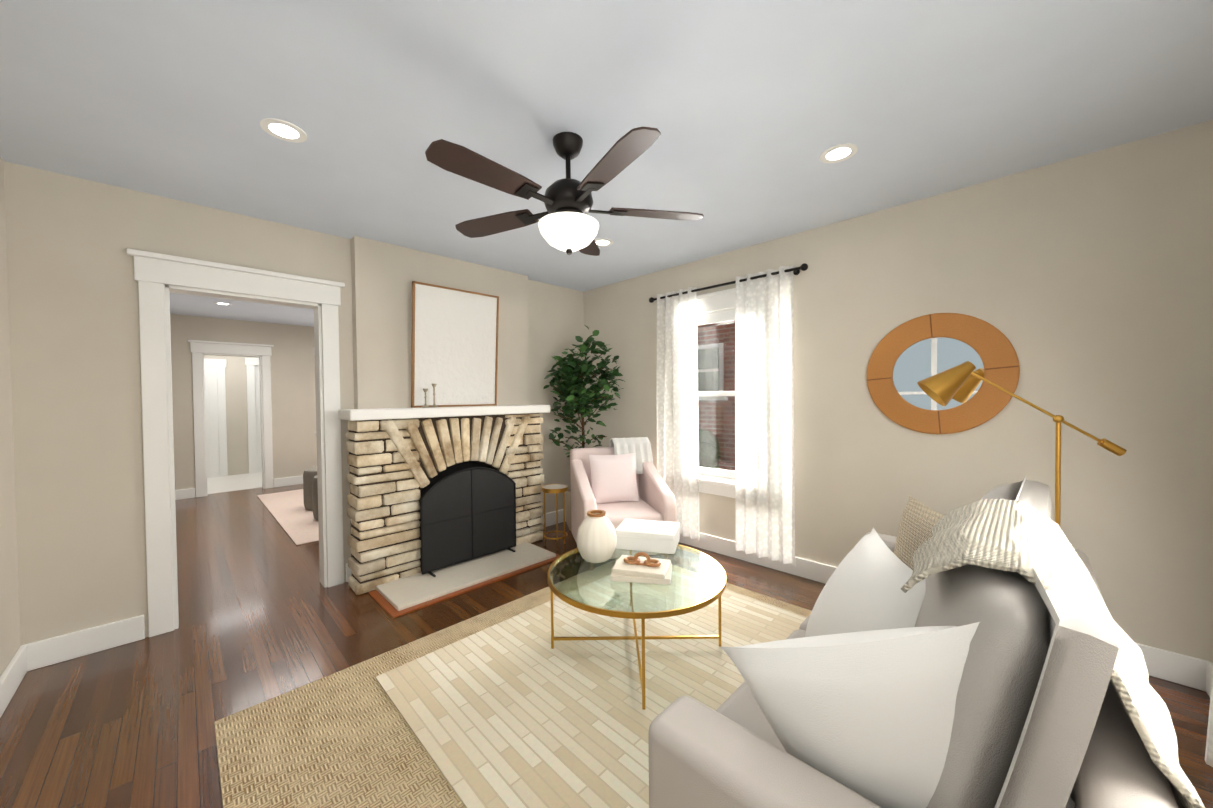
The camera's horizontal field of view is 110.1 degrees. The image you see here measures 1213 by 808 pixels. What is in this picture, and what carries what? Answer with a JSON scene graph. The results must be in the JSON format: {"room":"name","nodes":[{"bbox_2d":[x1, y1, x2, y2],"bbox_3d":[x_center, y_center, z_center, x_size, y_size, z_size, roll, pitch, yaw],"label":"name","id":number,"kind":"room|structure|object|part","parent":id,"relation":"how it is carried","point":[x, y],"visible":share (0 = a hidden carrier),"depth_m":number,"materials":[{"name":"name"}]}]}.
{"room":"living room","nodes":[
{"label":"living room","id":0,"kind":"room"},
{"bbox_2d":[0,157,20,675],"bbox_3d":[-1.564,0.088,0.596,4.560,2.600,0.150,0,1,45],"label":"wall","id":1,"kind":"structure","parent":0,"point":[10,645],"depth_m":2.08,"materials":[{"name":"paint"}]},
{"bbox_2d":[0,643,31,717],"bbox_3d":[-1.490,1.316,0.678,4.260,0.140,0.022,0,1,45],"label":"baseboard","id":2,"kind":"structure","parent":1,"relation":"attached to","point":[12,676],"depth_m":2.02,"materials":[{"name":"white wood"}]},
{"bbox_2d":[204,355,258,474],"bbox_3d":[-7.023,0.023,7.840,0.100,2.600,3.800,0,1,45],"label":"wall","id":3,"kind":"structure","parent":0,"point":[236,415],"depth_m":7.89,"materials":[{"name":"paint"}]},
{"bbox_2d":[204,358,261,477],"bbox_3d":[-6.827,0.224,7.932,0.047,2.190,2.400,0,1,45],"label":"door","id":4,"kind":"structure","parent":3,"relation":"in","point":[215,413],"depth_m":7.73,"materials":[{"name":"white wood"}]},
{"bbox_2d":[207,472,261,493],"bbox_3d":[-6.318,1.325,7.173,1.850,0.004,3.600,0,1,45],"label":"floor","id":5,"kind":"structure","parent":0,"point":[229,483],"depth_m":7.12,"materials":[{"name":"white wood"}]},
{"bbox_2d":[170,314,316,496],"bbox_3d":[-5.059,0.016,7.011,0.150,2.600,5.500,0,1,45],"label":"wall","id":6,"kind":"structure","parent":0,"point":[293,402],"depth_m":6.71,"materials":[{"name":"paint"}]},
{"bbox_2d":[175,488,194,499],"bbox_3d":[-6.355,1.284,5.598,0.022,0.140,1.320,0,1,45],"label":"baseboard","id":7,"kind":"structure","parent":6,"relation":"attached to","point":[183,493],"depth_m":5.98,"materials":[{"name":"white wood"}]},
{"bbox_2d":[188,340,273,497],"bbox_3d":[-5.629,0.207,6.406,0.200,2.250,0.960,0,1,45],"label":"door frame","id":8,"kind":"structure","parent":6,"relation":"attached to","point":[199,349],"depth_m":6.25,"materials":[{"name":"white wood"}]},
{"bbox_2d":[274,476,302,487],"bbox_3d":[-4.205,1.224,7.754,0.022,0.140,2.990,0,1,45],"label":"baseboard","id":9,"kind":"structure","parent":6,"relation":"attached to","point":[296,480],"depth_m":6.82,"materials":[{"name":"white wood"}]},
{"bbox_2d":[4,161,584,644],"bbox_3d":[-1.661,0.037,3.622,0.150,2.600,5.200,0,1,45],"label":"wall","id":10,"kind":"structure","parent":0,"point":[76,397],"depth_m":2.35,"materials":[{"name":"paint"}]},
{"bbox_2d":[32,615,144,669],"bbox_3d":[-2.836,1.302,2.329,0.022,0.140,0.400,0,1,45],"label":"baseboard","id":11,"kind":"structure","parent":10,"relation":"attached to","point":[50,651],"depth_m":2.31,"materials":[{"name":"white wood"}]},
{"bbox_2d":[126,248,344,636],"bbox_3d":[-2.395,0.233,2.870,0.226,2.250,1.080,0,1,45],"label":"door frame","id":12,"kind":"structure","parent":10,"relation":"attached to","point":[154,273],"depth_m":2.57,"materials":[{"name":"white wood"}]},
{"bbox_2d":[346,563,351,579],"bbox_3d":[-0.985,1.246,4.429,0.022,0.140,3.150,0,1,45],"label":"baseboard","id":13,"kind":"structure","parent":10,"relation":"attached to","point":[348,571],"depth_m":3.20,"materials":[{"name":"white wood"}]},
{"bbox_2d":[541,509,565,526],"bbox_3d":[-0.545,1.238,4.627,0.022,0.140,0.790,0,1,45],"label":"baseboard","id":14,"kind":"structure","parent":10,"relation":"attached to","point":[550,517],"depth_m":4.58,"materials":[{"name":"white wood"}]},
{"bbox_2d":[351,236,529,408],"bbox_3d":[-1.353,0.032,3.753,0.100,2.600,1.540,0,1,45],"label":"wall","id":15,"kind":"structure","parent":0,"point":[384,275],"depth_m":3.39,"materials":[{"name":"paint"}]},
{"bbox_2d":[0,484,1212,807],"bbox_3d":[-2.864,1.379,4.860,12.410,0.100,6.000,0,1,45],"label":"floor","id":16,"kind":"structure","parent":0,"point":[264,614],"depth_m":2.22,"materials":[{"name":"brown wood"}]},
{"bbox_2d":[257,489,318,544],"bbox_3d":[-3.311,1.313,5.763,3.000,0.009,1.950,0,1,45],"label":"rug","id":17,"kind":"object","parent":16,"relation":"on","point":[294,518],"visible":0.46,"depth_m":5.04,"materials":[{"name":"pink carpet"}]},
{"bbox_2d":[303,466,316,509],"bbox_3d":[-3.621,1.057,5.408,0.410,0.518,0.410,0,1,45],"label":"pouf ottoman","id":18,"kind":"object","parent":17,"relation":"on","point":[309,473],"visible":0.29,"depth_m":5.22,"materials":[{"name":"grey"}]},
{"bbox_2d":[312,475,317,519],"bbox_3d":[-3.182,1.060,4.942,0.410,0.518,0.410,0,1,45],"label":"pouf ottoman","id":19,"kind":"object","parent":17,"relation":"on","point":[315,495],"visible":0.12,"depth_m":4.76,"materials":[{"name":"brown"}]},
{"bbox_2d":[349,413,540,594],"bbox_3d":[-1.270,0.716,3.618,0.215,1.235,1.570,0,1,45],"label":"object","id":20,"kind":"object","parent":16,"relation":"on","point":[441,475],"depth_m":3.44,"materials":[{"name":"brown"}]},
{"bbox_2d":[338,405,549,420],"bbox_3d":[-1.243,0.061,3.574,0.310,0.075,1.700,0,1,45],"label":"mantel shelf","id":21,"kind":"object","parent":20,"relation":"on","point":[376,414],"visible":1,"depth_m":3.27,"materials":[{"name":"white wood"}]},
{"bbox_2d":[422,389,428,407],"bbox_3d":[-1.435,-0.047,3.359,0.056,0.150,0.056,0,1,45],"label":"candlestick","id":22,"kind":"object","parent":21,"relation":"on","point":[425,397],"visible":1,"depth_m":3.35,"materials":[{"name":"silver metal"}]},
{"bbox_2d":[431,384,437,406],"bbox_3d":[-1.386,-0.068,3.408,0.056,0.190,0.056,0,1,45],"label":"candlestick","id":23,"kind":"object","parent":21,"relation":"on","point":[434,394],"visible":1,"depth_m":3.40,"materials":[{"name":"silver metal"}]},
{"bbox_2d":[411,281,498,407],"bbox_3d":[-1.277,-0.476,3.634,0.101,1.000,0.760,0,1,45],"label":"framed picture","id":24,"kind":"object","parent":21,"relation":"on","point":[454,345],"visible":0.98,"depth_m":3.60,"materials":[{"name":"white paper"}]},
{"bbox_2d":[346,414,543,594],"bbox_3d":[-1.253,0.716,3.602,0.259,1.231,1.628,0,1,45],"label":"fireplace","id":25,"kind":"object","parent":20,"relation":"attached to","point":[453,453],"visible":0.79,"depth_m":3.21,"materials":[{"name":"beige stone"}]},
{"bbox_2d":[369,542,560,617],"bbox_3d":[-1.042,1.318,3.337,0.520,0.035,1.380,0,1,45],"label":"hearth","id":26,"kind":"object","parent":16,"relation":"on","point":[401,596],"depth_m":3.16,"materials":[{"name":"stone"}]},
{"bbox_2d":[420,467,515,576],"bbox_3d":[-1.107,0.911,3.489,0.160,0.773,0.838,0,1,45],"label":"fire screen","id":27,"kind":"object","parent":26,"relation":"on","point":[486,479],"visible":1,"depth_m":3.46,"materials":[{"name":"black metal"}]},
{"bbox_2d":[214,556,811,807],"bbox_3d":[0.184,1.340,1.875,2.540,0.012,2.720,0,1,45],"label":"jute rug","id":28,"kind":"object","parent":16,"relation":"on","point":[345,738],"visible":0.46,"depth_m":1.69,"materials":[{"name":"beige wicker"}]},
{"bbox_2d":[375,571,806,807],"bbox_3d":[0.399,1.324,1.978,2.300,0.009,2.030,0,1,45],"label":"rug","id":29,"kind":"object","parent":28,"relation":"on","point":[516,711],"visible":0.44,"depth_m":1.96,"materials":[{"name":"beige carpet"}]},
{"bbox_2d":[548,544,725,709],"bbox_3d":[0.159,1.102,2.289,0.942,0.427,0.942,0,1,45],"label":"coffee table","id":30,"kind":"object","parent":29,"relation":"on","point":[644,615],"visible":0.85,"depth_m":2.10,"materials":[{"name":"clear glass"}]},
{"bbox_2d":[576,510,616,562],"bbox_3d":[-0.057,0.753,2.424,0.232,0.270,0.232,0,1,45],"label":"ribbed vase","id":31,"kind":"object","parent":30,"relation":"on","point":[596,538],"visible":1,"depth_m":2.34,"materials":[{"name":"beige ceramic"}]},
{"bbox_3d":[0.157,0.895,2.285,0.918,0.008,0.918,0,1,45],"label":"glass","id":32,"kind":"part","parent":30,"relation":"part of","materials":[{"name":"clear glass"}]},
{"bbox_2d":[610,552,671,584],"bbox_3d":[0.186,0.833,2.213,0.306,0.113,0.226,0,1,11],"label":"books","id":33,"kind":"object","parent":30,"relation":"on","point":[636,568],"visible":1,"depth_m":2.15,"materials":[{"name":"beige paper"}]},
{"bbox_2d":[615,518,679,553],"bbox_3d":[0.262,0.824,2.659,0.366,0.115,0.266,0,1,17],"label":"decorative box","id":34,"kind":"object","parent":30,"relation":"on","point":[649,535],"visible":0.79,"depth_m":2.56,"materials":[{"name":"white"}]},
{"bbox_2d":[542,484,567,550],"bbox_3d":[-0.473,1.040,3.920,0.242,0.558,0.242,0,1,45],"label":"side table","id":35,"kind":"object","parent":16,"relation":"on","point":[556,488],"visible":1,"depth_m":3.88,"materials":[{"name":"gold metal"}]},
{"bbox_2d":[543,325,624,530],"bbox_3d":[-0.239,0.267,4.301,0.787,2.087,0.765,0,1,45],"label":"plant","id":36,"kind":"object","parent":16,"relation":"on","point":[572,391],"visible":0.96,"depth_m":4.24,"materials":[{"name":"green plant"}]},
{"bbox_2d":[570,437,676,569],"bbox_3d":[0.098,0.823,3.781,0.764,0.985,0.939,-1,1,-13],"label":"armchair","id":37,"kind":"object","parent":16,"relation":"on","point":[618,480],"visible":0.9,"depth_m":3.74,"materials":[{"name":"pink fabric"}]},
{"bbox_2d":[589,453,638,503],"bbox_3d":[0.068,0.665,3.803,0.323,0.427,0.430,0,1,45],"label":"pillow","id":38,"kind":"object","parent":37,"relation":"on","point":[613,475],"depth_m":3.75,"materials":[{"name":"pink fabric"}]},
{"bbox_2d":[609,437,652,473],"bbox_3d":[0.222,0.516,4.094,0.486,0.385,0.500,0,1,45],"label":"throw","id":39,"kind":"object","parent":37,"relation":"on","point":[635,454],"depth_m":3.97,"materials":[{"name":"white fabric"}]},
{"bbox_2d":[648,476,1204,807],"bbox_3d":[1.101,0.813,1.427,0.908,1.065,2.000,0,1,45],"label":"sofa","id":40,"kind":"object","parent":16,"relation":"on","point":[985,651],"visible":1,"depth_m":0.85,"materials":[{"name":"beige fabric"}]},
{"bbox_2d":[901,498,1204,807],"bbox_3d":[1.058,0.725,1.056,0.446,0.877,0.700,0,1,45],"label":"throw blanket","id":41,"kind":"object","parent":40,"relation":"on","point":[984,544],"depth_m":0.89,"materials":[{"name":"white fabric"}]},
{"bbox_2d":[917,361,1126,526],"bbox_3d":[2.035,0.551,2.122,0.749,1.545,0.406,0,1,45],"label":"floor lamp","id":42,"kind":"object","parent":16,"relation":"on","point":[942,388],"visible":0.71,"depth_m":2.15,"materials":[{"name":"gold metal"}]},
{"bbox_2d":[0,0,1212,326],"bbox_3d":[-2.893,-1.320,4.813,12.410,0.100,6.000,0,1,45],"label":"ceiling","id":43,"kind":"structure","parent":0,"point":[752,110],"depth_m":1.76,"materials":[{"name":"paint"}]},
{"bbox_2d":[214,302,231,304],"bbox_3d":[-4.806,-1.256,5.310,0.169,0.004,0.169,0,1,36],"label":"recessed light","id":44,"kind":"object","parent":43,"relation":"in","point":[219,303],"depth_m":5.29,"materials":[{"name":"white"}]},
{"bbox_2d":[260,118,306,142],"bbox_3d":[-1.457,-1.234,1.914,0.169,0.004,0.169,0,1,39],"label":"recessed light","id":45,"kind":"object","parent":43,"relation":"in","point":[283,129],"depth_m":1.91,"materials":[{"name":"white"}]},
{"bbox_2d":[425,126,703,255],"bbox_3d":[-0.212,-0.980,1.980,1.302,0.539,1.252,0,1,45],"label":"ceiling fan","id":46,"kind":"object","parent":43,"relation":"hanging from","point":[568,224],"visible":1,"depth_m":1.91,"materials":[{"name":"brown wood"}]},
{"bbox_3d":[-0.181,-0.981,2.019,0.290,0.539,0.290,0,1,45],"label":"motor","id":47,"kind":"part","parent":46,"relation":"part of","materials":[{"name":"brown metal"}]},
{"bbox_2d":[595,238,612,246],"bbox_3d":[-0.030,-1.274,3.344,0.169,0.004,0.169,0,1,39],"label":"recessed light","id":48,"kind":"object","parent":43,"relation":"in","point":[602,242],"depth_m":3.34,"materials":[{"name":"white"}]},
{"bbox_2d":[820,143,857,162],"bbox_3d":[1.173,-1.266,2.143,0.169,0.004,0.169,0,1,36],"label":"recessed light","id":49,"kind":"object","parent":43,"relation":"in","point":[839,151],"depth_m":2.14,"materials":[{"name":"white"}]},
{"bbox_2d":[583,120,1212,661],"bbox_3d":[1.306,0.007,3.474,4.560,2.600,0.150,0,1,45],"label":"wall","id":50,"kind":"structure","parent":0,"point":[1083,284],"depth_m":2.31,"materials":[{"name":"paint"}]},
{"bbox_2d":[672,288,756,497],"bbox_3d":[1.029,-0.086,3.705,1.020,1.765,0.210,0,1,45],"label":"window","id":51,"kind":"structure","parent":50,"relation":"in","point":[719,482],"depth_m":3.72,"materials":[{"name":"white"}]},
{"bbox_2d":[649,263,807,566],"bbox_3d":[0.965,0.086,3.622,1.474,2.245,0.124,0,1,45],"label":"curtain","id":52,"kind":"object","parent":50,"relation":"hanging from","point":[764,394],"visible":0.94,"depth_m":3.40,"materials":[{"name":"white fabric"}]},
{"bbox_3d":[0.958,-1.001,3.607,1.474,0.054,0.112,0,1,45],"label":"rod","id":53,"kind":"part","parent":52,"relation":"part of","materials":[{"name":"brown metal"}]},
{"bbox_2d":[679,532,1199,689],"bbox_3d":[1.258,1.239,3.434,4.260,0.140,0.022,0,1,45],"label":"baseboard","id":54,"kind":"structure","parent":50,"relation":"attached to","point":[1160,664],"depth_m":3.09,"materials":[{"name":"white wood"}]},
{"bbox_2d":[867,313,1019,433],"bbox_3d":[2.030,-0.186,2.613,0.744,0.744,0.035,0,1,45],"label":"round mirror","id":55,"kind":"object","parent":50,"relation":"attached to","point":[906,357],"visible":0.98,"depth_m":2.59,"materials":[{"name":"wood"}]},
{"bbox_3d":[1.432,0.058,0.478,0.150,2.600,3.915,0,1,45],"label":"wall","id":56,"kind":"structure","parent":0,"visible":0},
{"bbox_2d":[1200,659,1212,696],"bbox_3d":[1.379,1.287,0.554,0.022,0.140,3.840,0,1,45],"label":"baseboard","id":57,"kind":"structure","parent":56,"relation":"attached to","point":[1206,667],"depth_m":1.93,"materials":[{"name":"white wood"}]},
{"bbox_2d":[1205,675,1212,766],"bbox_3d":[1.572,0.175,0.832,0.150,2.310,1.952,0,1,45],"label":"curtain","id":58,"kind":"object","parent":56,"relation":"hanging from","point":[1209,752],"visible":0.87,"depth_m":1.52,"materials":[{"name":"white fabric"}]},
{"label":"outside","id":59,"kind":"structure","parent":0,"visible":0},
{"bbox_3d":[0.953,1.904,1.008,13.260,0.100,9.915,0,1,45],"label":"ground","id":60,"kind":"structure","parent":59,"visible":0},
{"bbox_2d":[698,429,723,469],"bbox_3d":[1.521,1.138,6.284,2.451,1.432,1.596,0,1,45],"label":"bush","id":61,"kind":"object","parent":60,"relation":"on","point":[709,459],"depth_m":6.23,"materials":[{"name":"green plant"}]},
{"bbox_2d":[697,320,735,470],"bbox_3d":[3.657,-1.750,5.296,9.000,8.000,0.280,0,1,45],"label":"brick house","id":62,"kind":"structure","parent":60,"relation":"on","point":[729,379],"depth_m":7.01,"materials":[{"name":"red brick"}]}
]}

